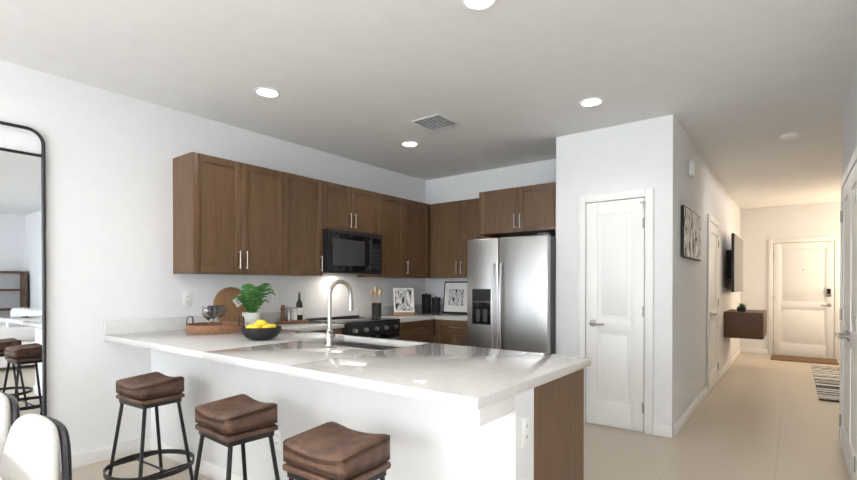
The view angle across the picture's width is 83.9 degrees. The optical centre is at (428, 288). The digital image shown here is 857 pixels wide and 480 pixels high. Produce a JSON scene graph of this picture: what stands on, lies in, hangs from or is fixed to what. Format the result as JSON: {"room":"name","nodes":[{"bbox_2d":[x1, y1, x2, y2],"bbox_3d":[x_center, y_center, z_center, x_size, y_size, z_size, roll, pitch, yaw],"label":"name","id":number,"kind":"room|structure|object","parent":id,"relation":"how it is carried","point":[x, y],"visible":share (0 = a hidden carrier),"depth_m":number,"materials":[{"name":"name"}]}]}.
{"room":"dining room and kitchen","nodes":[
{"label":"dining room and kitchen","id":0,"kind":"room"},
{"bbox_2d":[0,60,425,456],"bbox_3d":[-2.583,-0.094,3.278,0.120,2.700,8.440,0,0,37],"label":"wall","id":1,"kind":"structure","parent":0,"point":[109,156],"depth_m":3.53,"materials":[{"name":"paint"}]},
{"bbox_2d":[0,121,46,428],"bbox_3d":[-2.813,0.096,2.851,0.031,2.295,0.842,0,0,37],"label":"wall mirror","id":2,"kind":"object","parent":1,"relation":"attached to","point":[23,368],"visible":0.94,"depth_m":3.09,"materials":[{"name":"black metal"}]},
{"bbox_2d":[60,436,149,471],"bbox_3d":[-3.631,1.216,1.810,0.012,0.100,4.820,0,0,37],"label":"baseboard","id":3,"kind":"structure","parent":1,"relation":"attached to","point":[89,457],"depth_m":3.47,"materials":[{"name":"white paint"}]},
{"bbox_2d":[183,292,190,305],"bbox_3d":[-1.996,0.092,3.938,0.007,0.116,0.072,0,0,37],"label":"electrical outlet","id":4,"kind":"object","parent":1,"relation":"attached to","point":[186,298],"visible":1,"depth_m":3.94,"materials":[{"name":"white plastic"}]},
{"bbox_2d":[173,152,292,275],"bbox_3d":[-1.667,-0.584,4.097,0.328,0.930,0.879,0,0,37],"label":"upper cabinet","id":5,"kind":"object","parent":1,"relation":"attached to","point":[230,217],"depth_m":3.90,"materials":[{"name":"brown wood"}]},
{"bbox_2d":[272,291,277,302],"bbox_3d":[-1.485,0.082,4.605,0.007,0.116,0.072,0,0,37],"label":"electrical outlet","id":6,"kind":"object","parent":1,"relation":"attached to","point":[275,298],"visible":0.92,"depth_m":4.61,"materials":[{"name":"white plastic"}]},
{"bbox_2d":[293,174,328,275],"bbox_3d":[-1.299,-0.588,4.577,0.328,0.930,0.566,0,0,37],"label":"upper cabinet","id":7,"kind":"object","parent":1,"relation":"attached to","point":[310,195],"depth_m":4.54,"materials":[{"name":"brown wood"}]},
{"bbox_2d":[329,182,380,234],"bbox_3d":[-0.927,-0.821,5.060,0.328,0.470,0.770,0,0,37],"label":"upper cabinet","id":8,"kind":"object","parent":1,"relation":"attached to","point":[352,209],"depth_m":4.98,"materials":[{"name":"brown wood"}]},
{"bbox_2d":[323,229,381,274],"bbox_3d":[-0.882,-0.366,5.028,0.442,0.431,0.761,0,0,37],"label":"over-the-range microwave","id":9,"kind":"object","parent":8,"relation":"attached to","point":[350,253],"visible":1,"depth_m":4.86,"materials":[{"name":"black metal"}]},
{"bbox_2d":[357,194,408,277],"bbox_3d":[-0.553,-0.594,5.549,0.328,0.930,0.577,0,0,37],"label":"upper cabinet","id":10,"kind":"object","parent":1,"relation":"attached to","point":[394,210],"depth_m":5.50,"materials":[{"name":"brown wood"}]},
{"bbox_2d":[409,200,428,277],"bbox_3d":[-0.286,-0.597,5.898,0.328,0.930,0.537,0,0,37],"label":"upper cabinet","id":11,"kind":"object","parent":1,"relation":"attached to","point":[418,211],"depth_m":5.86,"materials":[{"name":"brown wood"}]},
{"bbox_2d":[429,205,429,277],"bbox_3d":[-0.033,-0.599,6.227,0.328,0.930,0.406,0,0,37],"label":"upper cabinet","id":12,"kind":"object","parent":1,"relation":"attached to","point":[429,205],"depth_m":6.05,"materials":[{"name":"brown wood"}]},
{"bbox_2d":[151,349,533,479],"bbox_3d":[-0.871,0.823,2.828,3.148,0.873,0.160,0,0,37],"label":"wall","id":13,"kind":"structure","parent":0,"point":[429,440],"depth_m":2.33,"materials":[{"name":"paint"}]},
{"bbox_2d":[150,436,249,479],"bbox_3d":[-0.870,1.209,2.821,3.164,0.100,0.174,0,0,37],"label":"baseboard","id":14,"kind":"structure","parent":13,"relation":"attached to","point":[211,470],"depth_m":3.21,"materials":[{"name":"white paint"}]},
{"bbox_2d":[273,429,280,449],"bbox_3d":[-0.863,0.860,2.716,0.072,0.116,0.007,0,0,37],"label":"outlet","id":15,"kind":"object","parent":13,"relation":"attached to","point":[277,439],"visible":0.9,"depth_m":2.71,"materials":[{"name":"white plastic"}]},
{"bbox_2d":[455,396,514,426],"bbox_3d":[0.210,0.430,1.730,0.100,0.073,0.258,0,0,37],"label":"trim","id":16,"kind":"structure","parent":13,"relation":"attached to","point":[485,415],"depth_m":1.65,"materials":[{"name":"white paint"}]},
{"bbox_2d":[521,415,529,448],"bbox_3d":[0.382,0.561,1.865,0.007,0.116,0.072,0,0,37],"label":"outlet","id":17,"kind":"object","parent":13,"relation":"attached to","point":[525,431],"visible":1,"depth_m":1.86,"materials":[{"name":"white plastic"}]},
{"bbox_2d":[0,0,856,208],"bbox_3d":[2.499,-1.471,2.811,8.740,0.060,14.140,0,0,37],"label":"ceiling","id":18,"kind":"structure","parent":0,"point":[737,89],"depth_m":3.16,"materials":[{"name":"paint"}]},
{"bbox_2d":[254,87,279,97],"bbox_3d":[-1.188,-1.441,3.510,0.184,0.008,0.184,0,0,37],"label":"recessed light","id":19,"kind":"object","parent":18,"relation":"in","point":[267,92],"visible":1,"depth_m":3.51,"materials":[{"name":"white plastic"}]},
{"bbox_2d":[401,141,418,146],"bbox_3d":[-0.188,-1.450,4.797,0.184,0.008,0.184,0,0,37],"label":"recessed light","id":20,"kind":"object","parent":18,"relation":"in","point":[410,144],"visible":0.96,"depth_m":4.79,"materials":[{"name":"white"}]},
{"bbox_2d":[409,113,460,131],"bbox_3d":[0.059,-1.441,4.166,0.330,0.017,0.330,0,0,37],"label":"ceiling vent","id":21,"kind":"object","parent":18,"relation":"in","point":[435,122],"visible":1,"depth_m":4.15,"materials":[{"name":"white metal"}]},
{"bbox_2d":[461,0,497,10],"bbox_3d":[0.254,-1.433,2.366,0.184,0.008,0.184,0,0,37],"label":"recessed light","id":22,"kind":"object","parent":18,"relation":"in","point":[477,5],"visible":1,"depth_m":2.40,"materials":[{"name":"white"}]},
{"bbox_2d":[579,97,603,106],"bbox_3d":[1.262,-1.442,3.697,0.184,0.008,0.184,0,0,37],"label":"recessed light","id":23,"kind":"object","parent":18,"relation":"in","point":[591,102],"visible":1,"depth_m":3.69,"materials":[{"name":"white"}]},
{"bbox_2d":[780,133,797,139],"bbox_3d":[3.409,-1.433,4.507,0.132,0.038,0.132,0,0,37],"label":"smoke detector","id":24,"kind":"object","parent":18,"relation":"attached to","point":[788,136],"visible":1,"depth_m":4.47,"materials":[{"name":"white plastic"}]},
{"bbox_2d":[60,353,850,479],"bbox_3d":[2.499,1.289,2.830,8.740,0.060,14.140,0,0,37],"label":"floor","id":25,"kind":"structure","parent":0,"point":[758,417],"depth_m":3.87,"materials":[{"name":"tile"}]},
{"bbox_2d":[0,392,19,459],"bbox_3d":[-1.715,0.824,1.556,0.497,0.882,0.556,0,0,37],"label":"dining chair","id":26,"kind":"object","parent":25,"relation":"on","point":[8,415],"visible":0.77,"depth_m":1.64,"materials":[{"name":"fabric"}]},
{"bbox_2d":[0,414,71,479],"bbox_3d":[-1.295,0.827,1.234,0.497,0.882,0.556,0,0,37],"label":"dining chair","id":27,"kind":"object","parent":25,"relation":"on","point":[33,446],"visible":1,"depth_m":1.36,"materials":[{"name":"fabric"}]},
{"bbox_2d":[103,372,194,479],"bbox_3d":[-1.736,0.904,2.976,0.492,0.704,0.492,0,0,37],"label":"stool","id":28,"kind":"object","parent":25,"relation":"on","point":[144,392],"visible":1,"depth_m":2.92,"materials":[{"name":"brown leather"}]},
{"bbox_2d":[193,394,279,479],"bbox_3d":[-0.937,0.908,2.325,0.493,0.704,0.493,0,0,37],"label":"stool","id":29,"kind":"object","parent":25,"relation":"on","point":[235,420],"visible":1,"depth_m":2.25,"materials":[{"name":"brown leather"}]},
{"bbox_2d":[309,328,341,334],"bbox_3d":[-1.260,0.812,4.398,0.618,0.872,0.693,0,0,37],"label":"base cabinet","id":30,"kind":"object","parent":25,"relation":"on","point":[336,331],"depth_m":4.40,"materials":[{"name":"brown wood"}]},
{"bbox_2d":[282,421,390,479],"bbox_3d":[-0.350,0.912,1.824,0.493,0.704,0.493,0,0,37],"label":"stool","id":31,"kind":"object","parent":25,"relation":"on","point":[331,450],"visible":1,"depth_m":1.76,"materials":[{"name":"brown leather"}]},
{"bbox_2d":[305,315,399,339],"bbox_3d":[-0.772,0.771,4.952,0.699,0.923,0.762,0,0,37],"label":"range","id":32,"kind":"object","parent":25,"relation":"on","point":[374,327],"visible":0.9,"depth_m":4.81,"materials":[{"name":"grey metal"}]},
{"bbox_2d":[363,319,436,346],"bbox_3d":[-0.339,0.804,5.543,0.687,0.872,0.685,0,0,37],"label":"base cabinet","id":33,"kind":"object","parent":25,"relation":"on","point":[424,330],"depth_m":5.40,"materials":[{"name":"brown wood"}]},
{"bbox_2d":[357,305,435,320],"bbox_3d":[-0.170,0.294,5.782,0.660,0.140,1.290,0,0,37],"label":"countertop","id":34,"kind":"structure","parent":33,"relation":"on","point":[387,311],"depth_m":5.60,"materials":[{"name":"stone"}]},
{"bbox_2d":[372,303,380,316],"bbox_3d":[-0.593,0.246,5.447,0.110,0.158,0.110,0,0,37],"label":"utensil crock","id":35,"kind":"object","parent":34,"relation":"on","point":[376,309],"visible":0.98,"depth_m":5.40,"materials":[{"name":"black"}]},
{"bbox_2d":[370,286,381,302],"bbox_3d":[-0.589,0.144,5.445,0.137,0.335,0.138,0,0,37],"label":"utensils","id":36,"kind":"object","parent":35,"relation":"in","point":[375,291],"visible":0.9,"depth_m":5.41,"materials":[{"name":"beige wood"}]},
{"bbox_2d":[393,288,414,315],"bbox_3d":[-0.296,0.160,5.735,0.260,0.327,0.120,0,0,-13],"label":"framed art print","id":37,"kind":"object","parent":34,"relation":"on","point":[403,299],"visible":0.98,"depth_m":5.73,"materials":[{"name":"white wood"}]},
{"bbox_2d":[422,293,430,312],"bbox_3d":[-0.028,0.191,6.298,0.126,0.257,0.126,0,0,37],"label":"canister","id":38,"kind":"object","parent":34,"relation":"on","point":[426,302],"visible":1,"depth_m":6.25,"materials":[{"name":"black metal"}]},
{"bbox_2d":[432,296,440,312],"bbox_3d":[0.099,0.211,6.201,0.118,0.217,0.118,0,0,37],"label":"canister","id":39,"kind":"object","parent":34,"relation":"on","point":[435,304],"visible":1,"depth_m":6.15,"materials":[{"name":"black metal"}]},
{"bbox_2d":[442,281,466,313],"bbox_3d":[0.360,0.117,6.114,0.400,0.409,0.069,0,0,37],"label":"framed picture","id":40,"kind":"object","parent":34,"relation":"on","point":[455,297],"visible":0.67,"depth_m":6.11,"materials":[{"name":"black metal"}]},
{"bbox_2d":[437,319,466,345],"bbox_3d":[0.473,0.803,5.678,0.615,0.872,0.677,0,0,37],"label":"base cabinet","id":41,"kind":"object","parent":25,"relation":"on","point":[451,332],"depth_m":5.48,"materials":[{"name":"brown wood"}]},
{"bbox_2d":[436,305,466,320],"bbox_3d":[0.513,0.295,5.668,0.563,0.140,0.638,0,0,37],"label":"countertop","id":42,"kind":"structure","parent":41,"relation":"on","point":[442,316],"depth_m":5.57,"materials":[{"name":"stone"}]},
{"bbox_2d":[467,232,555,353],"bbox_3d":[1.006,0.350,5.066,0.902,1.763,0.938,0,0,37],"label":"fridge","id":43,"kind":"object","parent":25,"relation":"on","point":[511,293],"visible":0.58,"depth_m":4.69,"materials":[{"name":"grey metal"}]},
{"bbox_2d":[534,368,583,479],"bbox_3d":[0.401,0.826,2.333,0.528,0.872,0.598,0,0,37],"label":"base cabinet","id":44,"kind":"object","parent":25,"relation":"on","point":[558,428],"depth_m":2.15,"materials":[{"name":"brown wood"}]},
{"bbox_2d":[104,313,590,409],"bbox_3d":[-0.764,0.430,2.939,3.178,0.372,1.110,0,0,37],"label":"countertop","id":45,"kind":"structure","parent":44,"relation":"on","point":[474,378],"depth_m":2.36,"materials":[{"name":"stone"}]},
{"bbox_2d":[186,316,243,333],"bbox_3d":[-1.664,0.278,3.723,0.416,0.118,0.416,0,0,37],"label":"tray","id":46,"kind":"object","parent":45,"relation":"on","point":[216,328],"visible":0.98,"depth_m":3.58,"materials":[{"name":"brown wood"}]},
{"bbox_2d":[202,306,214,325],"bbox_3d":[-1.661,0.228,3.594,0.092,0.187,0.092,0,0,37],"label":"wine glass","id":47,"kind":"object","parent":46,"relation":"on","point":[208,312],"visible":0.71,"depth_m":3.56,"materials":[{"name":"white"}]},
{"bbox_2d":[207,305,218,325],"bbox_3d":[-1.676,0.227,3.706,0.092,0.187,0.092,0,0,37],"label":"wine glass","id":48,"kind":"object","parent":46,"relation":"on","point":[216,307],"visible":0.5,"depth_m":3.69,"materials":[{"name":"white"}]},
{"bbox_2d":[218,305,226,324],"bbox_3d":[-1.671,0.226,3.828,0.092,0.187,0.092,0,0,37],"label":"wine glass","id":49,"kind":"object","parent":46,"relation":"on","point":[222,310],"visible":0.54,"depth_m":3.80,"materials":[{"name":"white"}]},
{"bbox_2d":[213,287,246,321],"bbox_3d":[-1.722,0.162,4.217,0.070,0.341,0.378,0,0,37],"label":"cutting board","id":50,"kind":"object","parent":45,"relation":"on","point":[234,307],"visible":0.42,"depth_m":4.18,"materials":[{"name":"brown wood"}]},
{"bbox_2d":[233,283,274,325],"bbox_3d":[-1.458,0.144,4.067,0.331,0.380,0.354,0,0,37],"label":"potted plant","id":51,"kind":"object","parent":45,"relation":"on","point":[246,297],"visible":0.98,"depth_m":4.03,"materials":[{"name":"white"}]},
{"bbox_2d":[240,325,281,339],"bbox_3d":[-1.114,0.298,3.175,0.260,0.085,0.260,0,0,37],"label":"fruit bowl","id":52,"kind":"object","parent":45,"relation":"on","point":[260,333],"visible":0.94,"depth_m":3.08,"materials":[{"name":"black ceramic"}]},
{"bbox_2d":[245,320,275,327],"bbox_3d":[-1.108,0.255,3.175,0.198,0.092,0.184,0,0,37],"label":"lemons","id":53,"kind":"object","parent":52,"relation":"in","point":[261,324],"visible":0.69,"depth_m":3.14,"materials":[{"name":"yellow food"}]},
{"bbox_2d":[276,319,308,322],"bbox_3d":[-1.324,0.323,4.647,0.125,0.016,0.300,0,0,37],"label":"board","id":54,"kind":"object","parent":45,"relation":"on","point":[295,321],"visible":0.9,"depth_m":4.58,"materials":[{"name":"brown wood"}]},
{"bbox_2d":[280,305,285,320],"bbox_3d":[-1.393,0.237,4.560,0.054,0.154,0.054,0,0,37],"label":"mill","id":55,"kind":"object","parent":54,"relation":"on","point":[283,308],"visible":1,"depth_m":4.54,"materials":[{"name":"brown wood"}]},
{"bbox_2d":[286,307,291,320],"bbox_3d":[-1.353,0.246,4.612,0.054,0.134,0.054,0,0,37],"label":"mill","id":56,"kind":"object","parent":54,"relation":"on","point":[288,311],"visible":1,"depth_m":4.59,"materials":[{"name":"silver metal"}]},
{"bbox_2d":[291,307,296,319],"bbox_3d":[-1.317,0.250,4.667,0.060,0.125,0.060,0,0,37],"label":"spice jar","id":57,"kind":"object","parent":54,"relation":"on","point":[293,313],"visible":1,"depth_m":4.64,"materials":[{"name":"silver metal"}]},
{"bbox_2d":[296,291,302,319],"bbox_3d":[-1.284,0.170,4.735,0.063,0.285,0.063,0,0,37],"label":"wine bottle","id":58,"kind":"object","parent":54,"relation":"on","point":[299,305],"visible":0.9,"depth_m":4.71,"materials":[{"name":"green"}]},
{"bbox_2d":[325,279,352,346],"bbox_3d":[-0.535,0.145,2.855,0.106,0.396,0.264,0,0,37],"label":"faucet","id":59,"kind":"object","parent":45,"relation":"on","point":[330,335],"visible":1,"depth_m":2.82,"materials":[{"name":"silver metal"}]},
{"bbox_2d":[556,114,740,432],"bbox_3d":[3.554,-0.118,6.792,1.020,2.700,6.313,0,0,37],"label":"wall block","id":60,"kind":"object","parent":25,"relation":"on","point":[657,154],"visible":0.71,"depth_m":4.39,"materials":[{"name":"paint"}]},
{"bbox_2d":[586,198,643,431],"bbox_3d":[1.641,0.229,4.232,0.503,2.018,0.078,0,0,37],"label":"pantry door","id":61,"kind":"structure","parent":60,"relation":"attached to","point":[615,309],"depth_m":4.25,"materials":[{"name":"white paint"}]},
{"bbox_2d":[578,188,653,434],"bbox_3d":[1.657,0.197,4.255,0.652,2.106,0.022,0,0,37],"label":"door frame","id":62,"kind":"structure","parent":60,"relation":"attached to","point":[647,194],"depth_m":4.09,"materials":[{"name":"white paint"}]},
{"bbox_2d":[681,205,700,260],"bbox_3d":[2.560,-0.513,4.630,0.029,0.460,0.990,0,0,37],"label":"framed picture","id":63,"kind":"object","parent":60,"relation":"attached to","point":[691,234],"visible":1,"depth_m":4.49,"materials":[{"name":"black"}]},
{"bbox_2d":[689,160,694,176],"bbox_3d":[2.541,-1.153,4.596,0.033,0.140,0.120,0,0,37],"label":"door chime","id":64,"kind":"object","parent":60,"relation":"attached to","point":[691,168],"visible":0.98,"depth_m":4.55,"materials":[{"name":"white plastic"}]},
{"bbox_2d":[707,214,719,394],"bbox_3d":[3.535,0.185,5.910,0.022,2.106,0.952,0,0,37],"label":"door frame","id":65,"kind":"structure","parent":60,"relation":"attached to","point":[712,219],"depth_m":5.54,"materials":[{"name":"white paint"}]},
{"bbox_2d":[709,222,718,391],"bbox_3d":[3.558,0.217,5.894,0.078,2.018,0.803,0,0,37],"label":"hall door","id":66,"kind":"structure","parent":60,"relation":"attached to","point":[714,304],"depth_m":5.92,"materials":[{"name":"white paint"}]},
{"bbox_2d":[719,347,740,379],"bbox_3d":[4.858,1.176,7.649,0.012,0.100,3.380,0,0,37],"label":"baseboard","id":67,"kind":"structure","parent":60,"relation":"attached to","point":[728,364],"depth_m":7.37,"materials":[{"name":"white paint"}]},
{"bbox_2d":[726,233,742,291],"bbox_3d":[4.624,-0.361,7.226,0.146,0.820,1.440,0,0,37],"label":"television","id":68,"kind":"object","parent":60,"relation":"attached to","point":[734,263],"visible":1,"depth_m":7.00,"materials":[{"name":"black"}]},
{"bbox_2d":[724,309,766,339],"bbox_3d":[4.760,0.525,7.140,0.472,0.370,1.000,0,0,37],"label":"console","id":69,"kind":"object","parent":60,"relation":"attached to","point":[749,324],"visible":1,"depth_m":6.75,"materials":[{"name":"brown wood"}]},
{"bbox_2d":[737,303,745,311],"bbox_3d":[4.551,0.273,6.920,0.139,0.133,0.120,0,0,37],"label":"potted plant","id":70,"kind":"object","parent":69,"relation":"on","point":[741,307],"visible":1,"depth_m":6.89,"materials":[{"name":"green plant"}]},
{"bbox_2d":[670,386,707,437],"bbox_3d":[2.640,1.196,4.759,0.012,0.100,1.987,0,0,37],"label":"baseboard","id":71,"kind":"structure","parent":25,"relation":"on","point":[674,429],"depth_m":4.49,"materials":[{"name":"white paint"}]},
{"bbox_2d":[770,354,838,364],"bbox_3d":[6.397,1.214,8.132,0.890,0.016,0.660,0,0,37],"label":"doormat","id":72,"kind":"object","parent":25,"relation":"on","point":[805,359],"visible":0.98,"depth_m":8.07,"materials":[{"name":"brown fabric"}]},
{"bbox_2d":[812,365,839,402],"bbox_3d":[5.504,1.231,6.164,0.790,0.010,2.850,0,0,37],"label":"runner rug","id":73,"kind":"object","parent":25,"relation":"on","point":[827,380],"visible":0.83,"depth_m":6.19,"materials":[{"name":"beige fabric"}]},
{"bbox_2d":[426,159,555,304],"bbox_3d":[0.854,-0.112,5.885,2.160,2.700,0.120,0,0,37],"label":"wall","id":74,"kind":"structure","parent":0,"point":[467,186],"depth_m":5.98,"materials":[{"name":"paint"}]},
{"bbox_2d":[430,182,555,277],"bbox_3d":[0.741,-0.594,5.479,1.841,0.930,0.652,0,0,37],"label":"upper cabinet","id":75,"kind":"object","parent":74,"relation":"attached to","point":[530,210],"visible":0.85,"depth_m":5.23,"materials":[{"name":"brown wood"}]},
{"bbox_2d":[740,201,840,348],"bbox_3d":[8.027,-0.122,7.414,5.320,2.700,0.120,0,0,37],"label":"wall","id":76,"kind":"structure","parent":0,"point":[760,228],"depth_m":8.74,"materials":[{"name":"paint"}]},
{"bbox_2d":[741,348,767,354],"bbox_3d":[6.069,1.168,8.841,0.423,0.100,0.014,0,0,37],"label":"baseboard","id":77,"kind":"structure","parent":76,"relation":"attached to","point":[743,350],"depth_m":8.84,"materials":[{"name":"white paint"}]},
{"bbox_2d":[773,241,833,358],"bbox_3d":[6.592,0.200,8.390,0.843,2.018,0.078,0,0,37],"label":"front door","id":78,"kind":"structure","parent":76,"relation":"in","point":[803,310],"depth_m":8.40,"materials":[{"name":"white paint"}]},
{"bbox_2d":[768,236,839,359],"bbox_3d":[6.610,0.168,8.411,0.992,2.106,0.022,0,0,37],"label":"door frame","id":79,"kind":"structure","parent":76,"relation":"attached to","point":[836,240],"depth_m":8.28,"materials":[{"name":"white paint"}]},
{"bbox_2d":[842,65,856,176],"bbox_3d":[2.720,-0.091,2.928,0.120,2.700,2.540,0,0,37],"label":"wall","id":80,"kind":"structure","parent":0,"point":[849,142],"depth_m":3.41,"materials":[{"name":"paint"}]},
{"bbox_2d":[835,177,848,468],"bbox_3d":[3.036,0.234,3.509,0.078,2.018,0.583,0,0,37],"label":"hall door","id":81,"kind":"structure","parent":80,"relation":"in","point":[844,316],"depth_m":3.52,"materials":[{"name":"white paint"}]},
{"bbox_2d":[837,161,856,479],"bbox_3d":[2.679,0.237,3.043,0.078,2.018,0.583,0,0,37],"label":"hall door","id":82,"kind":"structure","parent":80,"relation":"in","point":[850,336],"depth_m":3.08,"materials":[{"name":"white paint"}]},
{"bbox_2d":[839,146,856,479],"bbox_3d":[2.880,0.203,3.259,0.022,2.106,1.316,0,0,37],"label":"door frame","id":83,"kind":"structure","parent":80,"relation":"attached to","point":[844,178],"depth_m":3.57,"materials":[{"name":"white paint"}]}
]}

